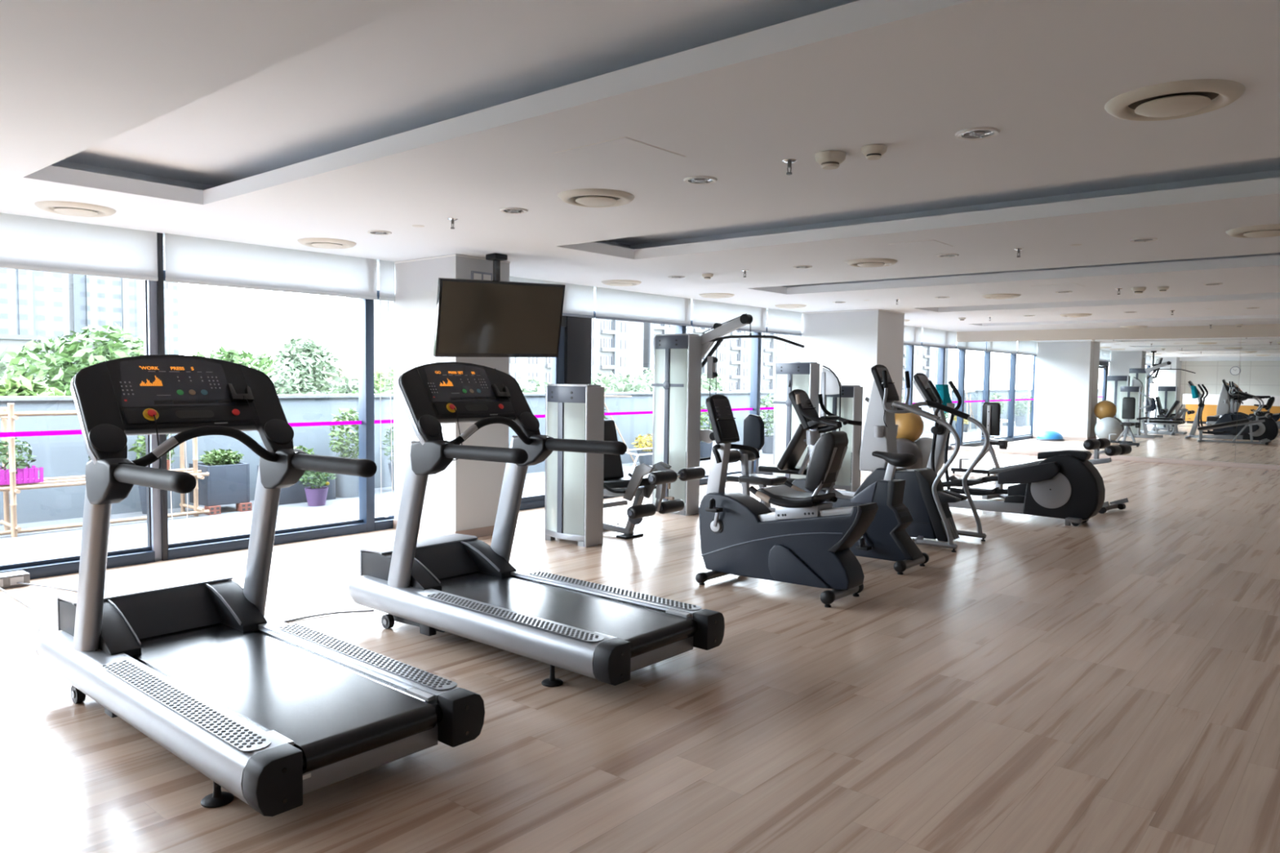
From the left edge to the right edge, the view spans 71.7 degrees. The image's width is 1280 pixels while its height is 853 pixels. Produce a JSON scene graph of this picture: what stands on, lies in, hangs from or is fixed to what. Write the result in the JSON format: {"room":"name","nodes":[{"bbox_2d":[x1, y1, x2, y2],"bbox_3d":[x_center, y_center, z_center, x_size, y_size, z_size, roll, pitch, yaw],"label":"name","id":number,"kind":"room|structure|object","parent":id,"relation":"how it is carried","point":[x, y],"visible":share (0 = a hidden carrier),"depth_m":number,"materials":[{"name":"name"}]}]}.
{"room":"gym","nodes":[
{"label":"gym","id":0,"kind":"room"},
{"bbox_2d":[393,253,510,537],"bbox_3d":[-1.819,-0.283,8.525,0.984,2.582,0.654,3,4,40],"label":"column","id":1,"kind":"structure","parent":0,"point":[463,498],"depth_m":8.26,"materials":[{"name":"grey paint"}]},
{"bbox_2d":[0,0,1279,331],"bbox_3d":[4.239,-1.524,6.760,12.650,0.235,22.880,3,4,40],"label":"ceiling","id":2,"kind":"structure","parent":0,"point":[277,123],"depth_m":4.20,"materials":[{"name":"white paint"}]},
{"bbox_2d":[34,200,115,217],"bbox_3d":[-3.747,-1.432,5.890,0.460,0.046,0.460,3,4,40],"label":"ceiling vent","id":3,"kind":"object","parent":2,"relation":"in","point":[63,207],"visible":1,"depth_m":5.80,"materials":[{"name":"beige metal"}]},
{"bbox_2d":[0,213,158,280],"bbox_3d":[-4.365,-1.288,6.168,0.020,0.376,1.890,3,4,40],"label":"roller blind","id":4,"kind":"object","parent":2,"relation":"hanging from","point":[26,242],"visible":1,"depth_m":6.46,"materials":[{"name":"fabric"}]},
{"bbox_2d":[297,237,356,248],"bbox_3d":[-2.574,-1.495,7.293,0.460,0.046,0.460,3,4,40],"label":"ceiling vent","id":5,"kind":"object","parent":2,"relation":"in","point":[318,242],"visible":1,"depth_m":7.19,"materials":[{"name":"beige metal"}]},
{"bbox_2d":[378,260,395,301],"bbox_3d":[-2.413,-1.390,8.453,0.020,0.376,0.165,3,4,40],"label":"roller blind","id":6,"kind":"object","parent":2,"relation":"hanging from","point":[387,292],"visible":1,"depth_m":8.45,"materials":[{"name":"fabric"}]},
{"bbox_2d":[433,253,564,357],"bbox_3d":[-1.253,-1.071,7.890,1.199,0.926,0.289,-1,4,-33],"label":"television","id":7,"kind":"object","parent":2,"relation":"hanging from","point":[475,317],"visible":1,"depth_m":7.82,"materials":[{"name":"black plastic"}]},
{"bbox_2d":[509,275,594,318],"bbox_3d":[-1.245,-1.451,9.819,0.020,0.376,2.120,3,4,40],"label":"roller blind","id":8,"kind":"object","parent":2,"relation":"attached to","point":[578,301],"visible":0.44,"depth_m":10.39,"materials":[{"name":"fabric"}]},
{"bbox_2d":[557,188,634,207],"bbox_3d":[-0.263,-1.358,5.324,0.460,0.046,0.460,3,4,40],"label":"ceiling vent","id":9,"kind":"object","parent":2,"relation":"in","point":[590,197],"visible":1,"depth_m":5.24,"materials":[{"name":"beige metal"}]},
{"bbox_2d":[551,136,686,170],"bbox_3d":[-0.102,-1.323,4.319,0.482,0.004,0.452,3,4,40],"label":"ceiling access panel","id":10,"kind":"object","parent":2,"relation":"attached to","point":[622,153],"visible":1,"depth_m":4.30,"materials":[{"name":"white paint"}]},
{"bbox_2d":[601,280,641,286],"bbox_3d":[-0.210,-1.619,10.059,0.460,0.046,0.460,3,4,40],"label":"ceiling vent","id":11,"kind":"object","parent":2,"relation":"in","point":[611,282],"visible":1,"depth_m":9.94,"materials":[{"name":"beige metal"}]},
{"bbox_2d":[595,287,690,326],"bbox_3d":[0.080,-1.521,11.368,0.020,0.376,1.880,3,4,40],"label":"roller blind","id":12,"kind":"object","parent":2,"relation":"hanging from","point":[611,304],"visible":1,"depth_m":11.30,"materials":[{"name":"fabric"}]},
{"bbox_2d":[683,175,717,184],"bbox_3d":[0.330,-1.342,4.831,0.183,0.010,0.183,3,4,40],"label":"recessed light","id":13,"kind":"object","parent":2,"relation":"in","point":[696,180],"visible":1,"depth_m":4.81,"materials":[{"name":"white plastic"}]},
{"bbox_2d":[767,308,801,336],"bbox_3d":[2.284,-1.637,13.948,0.020,0.376,1.010,3,4,40],"label":"roller blind","id":14,"kind":"object","parent":2,"relation":"hanging from","point":[779,322],"visible":1,"depth_m":13.93,"materials":[{"name":"fabric"}]},
{"bbox_2d":[814,150,846,169],"bbox_3d":[0.914,-1.276,4.256,0.150,0.064,0.150,3,4,40],"label":"smoke detector","id":15,"kind":"object","parent":2,"relation":"attached to","point":[829,159],"visible":1,"depth_m":4.21,"materials":[{"name":"beige plastic"}]},
{"bbox_2d":[845,257,897,266],"bbox_3d":[2.109,-1.482,8.082,0.460,0.046,0.460,3,4,40],"label":"ceiling vent","id":16,"kind":"object","parent":2,"relation":"in","point":[868,262],"visible":1,"depth_m":7.97,"materials":[{"name":"beige metal"}]},
{"bbox_2d":[860,144,887,159],"bbox_3d":[1.088,-1.272,4.120,0.120,0.051,0.120,3,4,40],"label":"smoke detector","id":17,"kind":"object","parent":2,"relation":"attached to","point":[872,152],"visible":1,"depth_m":4.09,"materials":[{"name":"beige plastic"}]},
{"bbox_2d":[903,325,921,346],"bbox_3d":[4.995,-1.779,17.119,0.020,0.376,2.140,3,4,40],"label":"roller blind","id":18,"kind":"object","parent":2,"relation":"hanging from","point":[912,335],"visible":0.44,"depth_m":17.60,"materials":[{"name":"fabric"}]},
{"bbox_2d":[888,240,953,249],"bbox_3d":[2.242,-1.447,7.068,0.372,0.004,0.402,3,4,40],"label":"ceiling access panel","id":19,"kind":"object","parent":2,"relation":"attached to","point":[926,244],"visible":1,"depth_m":7.05,"materials":[{"name":"white paint"}]},
{"bbox_2d":[922,328,956,349],"bbox_3d":[6.327,-1.849,18.677,0.020,0.376,1.800,3,4,40],"label":"roller blind","id":20,"kind":"object","parent":2,"relation":"attached to","point":[935,338],"visible":1,"depth_m":18.63,"materials":[{"name":"fabric"}]},
{"bbox_2d":[955,126,999,140],"bbox_3d":[1.470,-1.275,3.859,0.183,0.010,0.183,3,4,40],"label":"recessed light","id":21,"kind":"object","parent":2,"relation":"in","point":[982,132],"visible":1,"depth_m":3.85,"materials":[{"name":"white plastic"}]},
{"bbox_2d":[1104,79,1245,120],"bbox_3d":[2.026,-1.223,3.373,0.460,0.046,0.460,3,4,40],"label":"ceiling vent","id":22,"kind":"object","parent":2,"relation":"in","point":[1175,100],"visible":1,"depth_m":3.31,"materials":[{"name":"beige metal"}]},
{"bbox_2d":[1225,223,1279,237],"bbox_3d":[4.352,-1.349,6.171,0.460,0.046,0.460,3,4,40],"label":"ceiling vent","id":23,"kind":"object","parent":2,"relation":"in","point":[1263,230],"visible":1,"depth_m":6.10,"materials":[{"name":"beige metal"}]},
{"bbox_2d":[0,449,1279,852],"bbox_3d":[4.205,1.234,6.880,12.610,0.120,22.830,3,4,40],"label":"floor","id":24,"kind":"structure","parent":0,"point":[1108,682],"depth_m":4.00,"materials":[{"name":"brown wood"}]},
{"bbox_2d":[0,569,30,589],"bbox_3d":[-4.408,1.068,6.133,0.166,0.085,0.280,3,4,40],"label":"box","id":25,"kind":"object","parent":24,"relation":"on","point":[7,580],"visible":0.85,"depth_m":6.12,"materials":[{"name":"grey paint"}]},
{"bbox_2d":[0,587,40,654],"bbox_3d":[-3.549,1.155,5.183,0.130,0.036,2.380,-2,4,-42],"label":"power cord","id":26,"kind":"object","parent":24,"relation":"on","point":[1,588],"visible":0.63,"depth_m":5.42,"materials":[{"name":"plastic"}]},
{"bbox_2d":[0,429,155,579],"bbox_3d":[-4.447,-0.191,6.274,0.110,2.583,1.830,3,4,40],"label":"window","id":27,"kind":"structure","parent":24,"relation":"on","point":[49,567],"depth_m":6.54,"materials":[{"name":"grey metal"}]},
{"bbox_2d":[142,232,168,560],"bbox_3d":[-3.834,-0.224,7.006,0.130,2.583,0.110,3,4,40],"label":"window","id":28,"kind":"structure","parent":24,"relation":"on","point":[153,291],"depth_m":6.97,"materials":[{"name":"black metal"}]},
{"bbox_2d":[16,582,373,622],"bbox_3d":[-3.071,1.145,5.472,2.697,0.036,0.809,1,3,13],"label":"power cord","id":29,"kind":"object","parent":24,"relation":"on","point":[17,583],"visible":0.51,"depth_m":5.54,"materials":[{"name":"grey plastic"}]},
{"bbox_2d":[37,354,484,817],"bbox_3d":[-1.712,0.481,3.772,2.164,1.582,0.914,3,4,40],"label":"treadmill","id":30,"kind":"object","parent":24,"relation":"on","point":[273,712],"visible":1,"depth_m":3.75,"materials":[{"name":"silver metal"}]},
{"bbox_2d":[106,583,222,639],"bbox_3d":[-2.374,0.886,4.357,0.423,0.170,0.460,3,4,40],"label":"hood","id":31,"kind":"object","parent":30,"relation":"attached to","point":[153,611],"depth_m":4.30,"materials":[{"name":"black plastic"}]},
{"bbox_2d":[121,406,257,424],"bbox_3d":[-2.023,-0.052,4.015,0.050,0.066,0.576,3,4,40],"label":"tray","id":32,"kind":"object","parent":30,"relation":"on","point":[130,415],"depth_m":4.00,"materials":[{"name":"black plastic"}]},
{"bbox_2d":[163,270,366,559],"bbox_3d":[-3.213,-0.256,7.717,0.110,2.583,1.810,3,4,40],"label":"window","id":33,"kind":"structure","parent":24,"relation":"on","point":[236,542],"depth_m":7.83,"materials":[{"name":"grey metal"}]},
{"bbox_2d":[164,233,377,299],"bbox_3d":[-3.099,-1.354,7.650,0.020,0.376,1.890,3,4,40],"label":"roller blind","id":34,"kind":"object","parent":33,"relation":"attached to","point":[189,260],"visible":1,"depth_m":7.55,"materials":[{"name":"fabric"}]},
{"bbox_2d":[166,282,187,528],"bbox_3d":[-3.664,-0.159,7.025,0.016,1.945,0.133,3,4,40],"label":"blind cord","id":35,"kind":"object","parent":34,"relation":"hanging from","point":[166,282],"visible":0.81,"depth_m":7.02,"materials":[{"name":"white plastic"}]},
{"bbox_2d":[379,300,392,517],"bbox_3d":[-2.424,-0.160,8.480,0.016,2.075,0.133,3,4,40],"label":"blind cord","id":36,"kind":"object","parent":34,"relation":"hanging from","point":[380,300],"visible":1,"depth_m":8.47,"materials":[{"name":"white plastic"}]},
{"bbox_2d":[358,297,374,532],"bbox_3d":[-2.607,-0.289,8.442,0.130,2.583,0.090,3,4,40],"label":"window","id":37,"kind":"structure","parent":24,"relation":"on","point":[366,306],"depth_m":8.40,"materials":[{"name":"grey metal"}]},
{"bbox_2d":[373,290,545,530],"bbox_3d":[-1.778,-0.331,9.396,0.110,2.583,2.450,3,4,40],"label":"window","id":38,"kind":"structure","parent":24,"relation":"on","point":[382,522],"depth_m":8.65,"materials":[{"name":"blue metal"}]},
{"bbox_2d":[520,315,591,502],"bbox_3d":[-1.285,-0.169,9.950,0.177,2.210,2.020,3,4,40],"label":"door","id":39,"kind":"structure","parent":38,"relation":"attached to","point":[578,330],"depth_m":10.43,"materials":[{"name":"black metal"}]},
{"bbox_2d":[348,361,724,687],"bbox_3d":[-0.660,0.426,5.003,2.164,1.582,0.914,3,4,40],"label":"treadmill","id":40,"kind":"object","parent":24,"relation":"on","point":[465,586],"visible":1,"depth_m":5.00,"materials":[{"name":"silver metal"}]},
{"bbox_2d":[414,541,479,578],"bbox_3d":[-1.322,0.831,5.588,0.423,0.170,0.460,3,4,40],"label":"hood","id":41,"kind":"object","parent":40,"relation":"attached to","point":[445,559],"depth_m":5.56,"materials":[{"name":"black plastic"}]},
{"bbox_2d":[433,402,515,415],"bbox_3d":[-0.971,-0.107,5.246,0.050,0.066,0.576,3,4,40],"label":"tray","id":42,"kind":"object","parent":40,"relation":"on","point":[439,408],"depth_m":5.23,"materials":[{"name":"black plastic"}]},
{"bbox_2d":[551,326,564,383],"bbox_3d":[-0.964,-0.375,10.364,0.130,2.583,0.090,3,4,40],"label":"window","id":43,"kind":"structure","parent":24,"relation":"on","point":[561,351],"depth_m":10.30,"materials":[{"name":"blue metal"}]},
{"bbox_2d":[544,383,705,547],"bbox_3d":[-0.158,0.334,8.150,1.127,1.432,1.088,3,4,40],"label":"machine","id":44,"kind":"object","parent":24,"relation":"on","point":[576,484],"visible":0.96,"depth_m":7.90,"materials":[{"name":"grey metal"}]},
{"bbox_2d":[690,299,755,484],"bbox_3d":[1.161,-0.485,12.834,0.110,2.583,1.800,3,4,40],"label":"window","id":45,"kind":"structure","parent":24,"relation":"on","point":[704,480],"depth_m":13.09,"materials":[{"name":"blue metal"}]},
{"bbox_2d":[692,298,766,333],"bbox_3d":[1.323,-1.586,12.823,0.020,0.376,1.850,3,4,40],"label":"roller blind","id":46,"kind":"object","parent":45,"relation":"attached to","point":[706,313],"visible":0.9,"depth_m":12.68,"materials":[{"name":"fabric"}]},
{"bbox_2d":[651,313,804,515],"bbox_3d":[0.967,-0.109,9.541,1.778,2.190,0.664,3,4,40],"label":"machine","id":47,"kind":"object","parent":24,"relation":"on","point":[677,434],"visible":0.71,"depth_m":9.68,"materials":[{"name":"grey metal"}]},
{"bbox_2d":[749,331,761,474],"bbox_3d":[1.763,-0.518,13.555,0.130,2.583,0.090,3,4,40],"label":"window","id":48,"kind":"structure","parent":24,"relation":"on","point":[756,343],"depth_m":13.50,"materials":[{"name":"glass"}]},
{"bbox_2d":[726,413,809,512],"bbox_3d":[1.505,0.419,9.993,1.136,1.099,0.610,3,4,40],"label":"exercise machine","id":49,"kind":"object","parent":24,"relation":"on","point":[753,436],"visible":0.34,"depth_m":9.97,"materials":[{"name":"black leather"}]},
{"bbox_2d":[695,394,878,608],"bbox_3d":[1.020,0.476,6.284,1.330,1.382,0.604,3,4,40],"label":"bike","id":50,"kind":"object","parent":24,"relation":"on","point":[807,541],"visible":1,"depth_m":6.15,"materials":[{"name":"black plastic"}]},
{"bbox_2d":[772,361,855,496],"bbox_3d":[2.420,0.027,11.540,1.469,1.732,0.354,3,4,40],"label":"machine","id":51,"kind":"object","parent":24,"relation":"on","point":[789,376],"visible":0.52,"depth_m":11.68,"materials":[{"name":"grey metal"}]},
{"bbox_2d":[820,385,872,491],"bbox_3d":[2.893,0.166,11.851,0.968,1.432,0.405,2,3,17],"label":"machine","id":52,"kind":"object","parent":24,"relation":"on","point":[848,478],"visible":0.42,"depth_m":11.73,"materials":[{"name":"grey metal"}]},
{"bbox_2d":[788,389,928,574],"bbox_3d":[1.761,0.409,7.332,1.154,1.418,0.584,3,4,40],"label":"bike","id":53,"kind":"object","parent":24,"relation":"on","point":[886,538],"visible":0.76,"depth_m":7.10,"materials":[{"name":"black plastic"}]},
{"bbox_2d":[806,415,839,427],"bbox_3d":[1.540,-0.035,7.501,0.216,0.116,0.240,3,4,40],"label":"tray","id":54,"kind":"object","parent":53,"relation":"on","point":[810,424],"depth_m":7.45,"materials":[{"name":"black plastic"}]},
{"bbox_2d":[896,438,922,469],"bbox_3d":[3.971,0.491,13.476,0.630,0.630,0.630,3,4,40],"label":"exercise ball","id":55,"kind":"object","parent":24,"relation":"on","point":[904,445],"visible":0.4,"depth_m":13.24,"materials":[{"name":"grey rubber"}]},
{"bbox_2d":[894,412,924,441],"bbox_3d":[4.128,-0.001,13.742,0.524,0.524,0.524,3,4,40],"label":"exercise ball","id":56,"kind":"object","parent":55,"relation":"on","point":[910,425],"visible":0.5,"depth_m":13.53,"materials":[{"name":"gold rubber"}]},
{"bbox_2d":[904,345,914,404],"bbox_3d":[5.407,-0.709,17.816,0.130,2.583,0.090,3,4,40],"label":"window","id":57,"kind":"structure","parent":24,"relation":"on","point":[909,348],"depth_m":17.75,"materials":[{"name":"blue glass"}]},
{"bbox_2d":[853,364,989,552],"bbox_3d":[2.596,0.242,8.388,1.140,1.656,0.786,3,4,40],"label":"stepper","id":58,"kind":"object","parent":24,"relation":"on","point":[926,499],"visible":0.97,"depth_m":8.31,"materials":[{"name":"black plastic"}]},
{"bbox_2d":[913,436,944,471],"bbox_3d":[4.455,0.473,13.904,0.630,0.630,0.630,3,4,40],"label":"exercise ball","id":59,"kind":"object","parent":24,"relation":"on","point":[924,443],"visible":0.28,"depth_m":13.66,"materials":[{"name":"silver rubber"}]},
{"bbox_2d":[937,347,945,384],"bbox_3d":[6.458,-0.764,19.047,0.130,2.583,0.090,3,4,40],"label":"window","id":60,"kind":"structure","parent":24,"relation":"on","point":[941,351],"depth_m":18.98,"materials":[{"name":"blue glass"}]},
{"bbox_2d":[951,402,1008,475],"bbox_3d":[5.630,0.189,14.414,0.900,1.170,0.590,3,4,40],"label":"bench","id":61,"kind":"object","parent":24,"relation":"on","point":[991,411],"visible":0.79,"depth_m":14.20,"materials":[{"name":"black leather"}]},
{"bbox_2d":[912,373,1105,526],"bbox_3d":[4.083,0.201,9.971,2.064,1.598,0.680,3,4,40],"label":"elliptical trainer","id":62,"kind":"object","parent":24,"relation":"on","point":[1065,485],"visible":0.88,"depth_m":9.58,"materials":[{"name":"black plastic"}]},
{"bbox_2d":[935,384,952,413],"bbox_3d":[3.693,-0.335,10.728,0.184,0.344,0.360,3,4,40],"label":"towel","id":63,"kind":"object","parent":62,"relation":"hanging from","point":[943,389],"visible":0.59,"depth_m":10.68,"materials":[{"name":"teal fabric"}]},
{"bbox_2d":[982,438,1132,513],"bbox_3d":[5.066,0.537,10.825,0.600,0.836,1.576,-2,4,-39],"label":"bench","id":64,"kind":"object","parent":24,"relation":"on","point":[1095,445],"visible":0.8,"depth_m":10.41,"materials":[{"name":"black plastic"}]},
{"bbox_2d":[800,309,905,477],"bbox_3d":[3.407,-0.541,14.347,1.364,2.582,0.964,3,4,40],"label":"column","id":65,"kind":"structure","parent":0,"point":[850,343],"depth_m":13.88,"materials":[{"name":"grey paint"}]},
{"bbox_2d":[948,339,1240,453],"bbox_3d":[11.606,-0.507,15.522,12.510,2.583,0.108,3,4,40],"label":"wall","id":66,"kind":"structure","parent":0,"point":[951,349],"depth_m":19.49,"materials":[{"name":"beige paint"}]},
{"bbox_2d":[950,336,1279,465],"bbox_3d":[11.589,-0.435,15.460,12.446,2.275,0.010,3,4,40],"label":"mirror","id":67,"kind":"object","parent":66,"relation":"attached to","point":[1177,398],"visible":0.82,"depth_m":17.19,"materials":[{"name":"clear mirror"}]},
{"bbox_2d":[951,445,1279,470],"bbox_3d":[11.572,0.744,15.507,12.430,0.085,0.040,3,4,40],"label":"baseboard","id":68,"kind":"structure","parent":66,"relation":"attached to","point":[962,448],"depth_m":16.88,"materials":[{"name":"beige paint"}]},
{"bbox_2d":[956,324,1279,342],"bbox_3d":[11.600,-1.681,15.387,12.450,0.222,0.023,3,4,40],"label":"trim","id":69,"kind":"structure","parent":66,"relation":"attached to","point":[1259,330],"depth_m":17.24,"materials":[{"name":"beige paint"}]},
{"label":"outside","id":70,"kind":"structure","parent":0,"visible":0},
{"bbox_3d":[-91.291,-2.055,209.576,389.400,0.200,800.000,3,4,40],"label":"city","id":71,"kind":"object","parent":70,"visible":0},
{"bbox_2d":[0,346,57,380],"bbox_3d":[-20.004,3.086,28.260,4.049,11.245,4.511,3,4,40],"label":"tree","id":72,"kind":"object","parent":71,"relation":"on","point":[3,362],"visible":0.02,"depth_m":27.33,"materials":[{"name":"green plant"}]},
{"bbox_2d":[0,374,66,396],"bbox_3d":[-8.510,4.480,12.674,1.505,10.456,1.550,3,4,40],"label":"tree","id":73,"kind":"object","parent":71,"relation":"on","point":[15,387],"visible":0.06,"depth_m":12.23,"materials":[{"name":"green plant"}]},
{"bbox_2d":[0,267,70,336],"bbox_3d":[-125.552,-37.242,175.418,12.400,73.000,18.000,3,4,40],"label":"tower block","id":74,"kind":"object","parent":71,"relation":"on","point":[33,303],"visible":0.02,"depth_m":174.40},
{"bbox_2d":[0,333,137,380],"bbox_3d":[-70.946,-3.557,107.873,8.800,14.500,20.800,3,4,40],"label":"building","id":75,"kind":"structure","parent":71,"relation":"on","point":[14,342],"depth_m":101.13,"materials":[{"name":"grey paint"}]},
{"bbox_2d":[0,321,143,395],"bbox_3d":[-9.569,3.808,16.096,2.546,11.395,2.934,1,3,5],"label":"shrub","id":76,"kind":"object","parent":71,"relation":"on","point":[82,353],"visible":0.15,"depth_m":15.11,"materials":[{"name":"green plant"}]},
{"bbox_2d":[68,235,178,355],"bbox_3d":[-116.227,-41.319,196.881,12.400,79.000,21.000,3,4,40],"label":"tower block","id":77,"kind":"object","parent":71,"relation":"on","point":[96,301],"visible":0.02,"depth_m":192.05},
{"bbox_2d":[191,344,277,374],"bbox_3d":[-9.325,3.762,19.546,1.613,11.112,2.609,3,4,40],"label":"tree","id":78,"kind":"object","parent":71,"relation":"on","point":[232,355],"visible":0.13,"depth_m":19.36,"materials":[{"name":"green plant"}]},
{"bbox_2d":[249,359,302,394],"bbox_3d":[-11.666,3.277,28.112,2.722,11.081,3.556,-1,4,-28],"label":"tree","id":79,"kind":"object","parent":71,"relation":"on","point":[282,385],"visible":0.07,"depth_m":27.42,"materials":[{"name":"green plant"}]},
{"bbox_2d":[271,333,343,394],"bbox_3d":[-12.356,2.582,32.800,2.195,11.934,2.965,3,4,40],"label":"tree","id":80,"kind":"object","parent":71,"relation":"on","point":[306,361],"visible":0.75,"depth_m":32.12,"materials":[{"name":"green plant"}]},
{"bbox_2d":[324,373,380,394],"bbox_3d":[-16.137,1.949,55.259,5.864,10.633,9.914,3,4,40],"label":"tree","id":81,"kind":"object","parent":71,"relation":"on","point":[348,385],"visible":0.09,"depth_m":52.27,"materials":[{"name":"green plant"}]},
{"bbox_2d":[315,364,391,392],"bbox_3d":[-28.077,0.033,81.262,9.000,11.300,8.200,3,4,40],"label":"house","id":82,"kind":"structure","parent":71,"relation":"on","point":[348,370],"depth_m":77.37,"materials":[{"name":"grey paint"}]},
{"bbox_2d":[373,368,393,391],"bbox_3d":[-8.502,3.364,30.361,1.851,10.735,2.555,3,4,40],"label":"tree","id":83,"kind":"object","parent":71,"relation":"on","point":[385,379],"visible":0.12,"depth_m":29.73,"materials":[{"name":"green plant"}]},
{"bbox_2d":[346,262,644,392],"bbox_3d":[-19.706,-9.845,133.227,14.500,25.500,46.500,3,4,40],"label":"apartment block","id":84,"kind":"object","parent":71,"relation":"on","point":[617,346],"visible":0.14,"depth_m":129.47,"materials":[{"name":"grey paint"}]},
{"bbox_2d":[516,376,547,392],"bbox_3d":[-11.680,1.349,66.148,6.285,10.740,15.280,3,4,40],"label":"tree","id":85,"kind":"object","parent":71,"relation":"on","point":[524,388],"visible":0.02,"depth_m":69.17,"materials":[{"name":"green plant"}]},
{"bbox_2d":[591,371,651,391],"bbox_3d":[-1.720,1.018,71.680,6.316,11.031,9.862,3,4,40],"label":"tree","id":86,"kind":"object","parent":71,"relation":"on","point":[593,379],"visible":0.09,"depth_m":70.22,"materials":[{"name":"green plant"}]},
{"bbox_2d":[594,367,708,392],"bbox_3d":[0.594,2.314,47.157,3.613,11.200,8.159,3,4,40],"label":"tree","id":87,"kind":"object","parent":71,"relation":"on","point":[639,383],"visible":0.15,"depth_m":45.48,"materials":[{"name":"green plant"}]},
{"bbox_2d":[648,370,726,391],"bbox_3d":[3.501,0.292,81.516,4.541,11.523,13.079,3,4,40],"label":"tree","id":88,"kind":"object","parent":71,"relation":"on","point":[704,380],"visible":0.13,"depth_m":82.84,"materials":[{"name":"green plant"}]},
{"bbox_2d":[643,300,800,391],"bbox_3d":[13.200,-12.490,174.745,14.500,27.000,52.500,3,4,40],"label":"apartment block","id":89,"kind":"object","parent":71,"relation":"on","point":[733,354],"visible":0.24,"depth_m":170.73,"materials":[{"name":"grey paint"}]},
{"bbox_2d":[902,328,950,390],"bbox_3d":[60.751,-15.887,219.507,14.500,30.000,58.500,3,4,40],"label":"apartment block","id":90,"kind":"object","parent":71,"relation":"on","point":[925,358],"visible":0.12,"depth_m":222.13,"materials":[{"name":"grey paint"}]},
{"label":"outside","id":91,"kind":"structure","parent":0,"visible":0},
{"bbox_2d":[0,433,933,564],"bbox_3d":[2.186,0.773,16.594,3.090,0.280,52.000,3,4,40],"label":"terrace","id":92,"kind":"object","parent":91,"point":[60,543],"depth_m":8.88,"materials":[{"name":"concrete"}]},
{"bbox_2d":[0,403,209,537],"bbox_3d":[-5.860,0.390,8.159,0.550,1.220,3.560,3,4,40],"label":"rack","id":93,"kind":"object","parent":92,"relation":"on","point":[14,488],"visible":0.58,"depth_m":8.35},
{"bbox_2d":[0,436,44,484],"bbox_3d":[-5.807,0.304,8.219,0.362,0.436,0.395,3,4,40],"label":"flower basket","id":94,"kind":"object","parent":93,"relation":"on","point":[28,475],"visible":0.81,"depth_m":8.20,"materials":[{"name":"purple plastic"}]},
{"bbox_2d":[127,434,175,514],"bbox_3d":[-5.209,0.410,9.500,0.402,1.049,0.408,1,3,-1],"label":"potted plant","id":95,"kind":"object","parent":92,"relation":"on","point":[142,490],"visible":0.15,"depth_m":9.43,"materials":[{"name":"green plant"}]},
{"bbox_2d":[204,505,220,515],"bbox_3d":[-4.592,0.897,9.520,0.121,0.088,0.120,3,4,40],"label":"brick","id":96,"kind":"object","parent":92,"relation":"on","point":[214,510],"visible":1,"depth_m":9.48,"materials":[{"name":"brown brick"}]},
{"bbox_2d":[189,448,249,506],"bbox_3d":[-4.621,0.533,9.778,0.450,0.606,0.499,3,4,40],"label":"planter box","id":97,"kind":"object","parent":96,"relation":"on","point":[228,481],"visible":0.99,"depth_m":9.63,"materials":[{"name":"grey concrete"}]},
{"bbox_2d":[257,444,335,505],"bbox_3d":[-4.084,0.549,10.539,0.454,0.684,0.830,3,4,40],"label":"planter box","id":98,"kind":"object","parent":92,"relation":"on","point":[295,494],"visible":0.2,"depth_m":10.42,"materials":[{"name":"grey concrete"}]},
{"bbox_2d":[297,470,337,506],"bbox_3d":[-3.732,0.624,10.242,0.549,0.575,0.513,-1,4,-32],"label":"potted plant","id":99,"kind":"object","parent":92,"relation":"on","point":[315,495],"visible":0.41,"depth_m":10.16,"materials":[{"name":"green plant"}]},
{"bbox_2d":[328,407,359,497],"bbox_3d":[-3.623,0.313,11.034,0.536,1.111,0.502,3,4,40],"label":"potted plant","id":100,"kind":"object","parent":92,"relation":"on","point":[346,486],"visible":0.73,"depth_m":10.92,"materials":[{"name":"green plant"}]},
{"bbox_2d":[379,423,394,490],"bbox_3d":[-3.099,0.382,11.676,0.584,0.915,0.653,3,4,40],"label":"potted plant","id":101,"kind":"object","parent":92,"relation":"on","point":[387,450],"visible":0.09,"depth_m":11.57,"materials":[{"name":"green plant"}]},
{"bbox_2d":[0,390,949,525],"bbox_3d":[1.143,-0.055,17.449,0.320,1.255,52.000,3,4,40],"label":"wall","id":102,"kind":"structure","parent":92,"relation":"on","point":[59,455],"depth_m":10.53,"materials":[{"name":"concrete"}]},
{"bbox_2d":[631,433,652,465],"bbox_3d":[0.147,0.379,15.566,0.572,0.572,0.566,3,4,40],"label":"potted plant","id":103,"kind":"object","parent":92,"relation":"on","point":[647,460],"visible":0.57,"depth_m":15.44,"materials":[{"name":"yellow plant"}]},
{"bbox_2d":[699,404,713,457],"bbox_3d":[1.318,0.087,16.906,0.700,1.034,0.852,3,4,40],"label":"potted plant","id":104,"kind":"object","parent":92,"relation":"on","point":[705,448],"visible":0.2,"depth_m":16.76,"materials":[{"name":"green plant"}]},
{"bbox_2d":[760,393,773,453],"bbox_3d":[2.695,-0.067,18.208,0.803,1.233,1.102,3,4,40],"label":"potted plant","id":105,"kind":"object","parent":92,"relation":"on","point":[767,448],"visible":0.35,"depth_m":18.07,"materials":[{"name":"green plant"}]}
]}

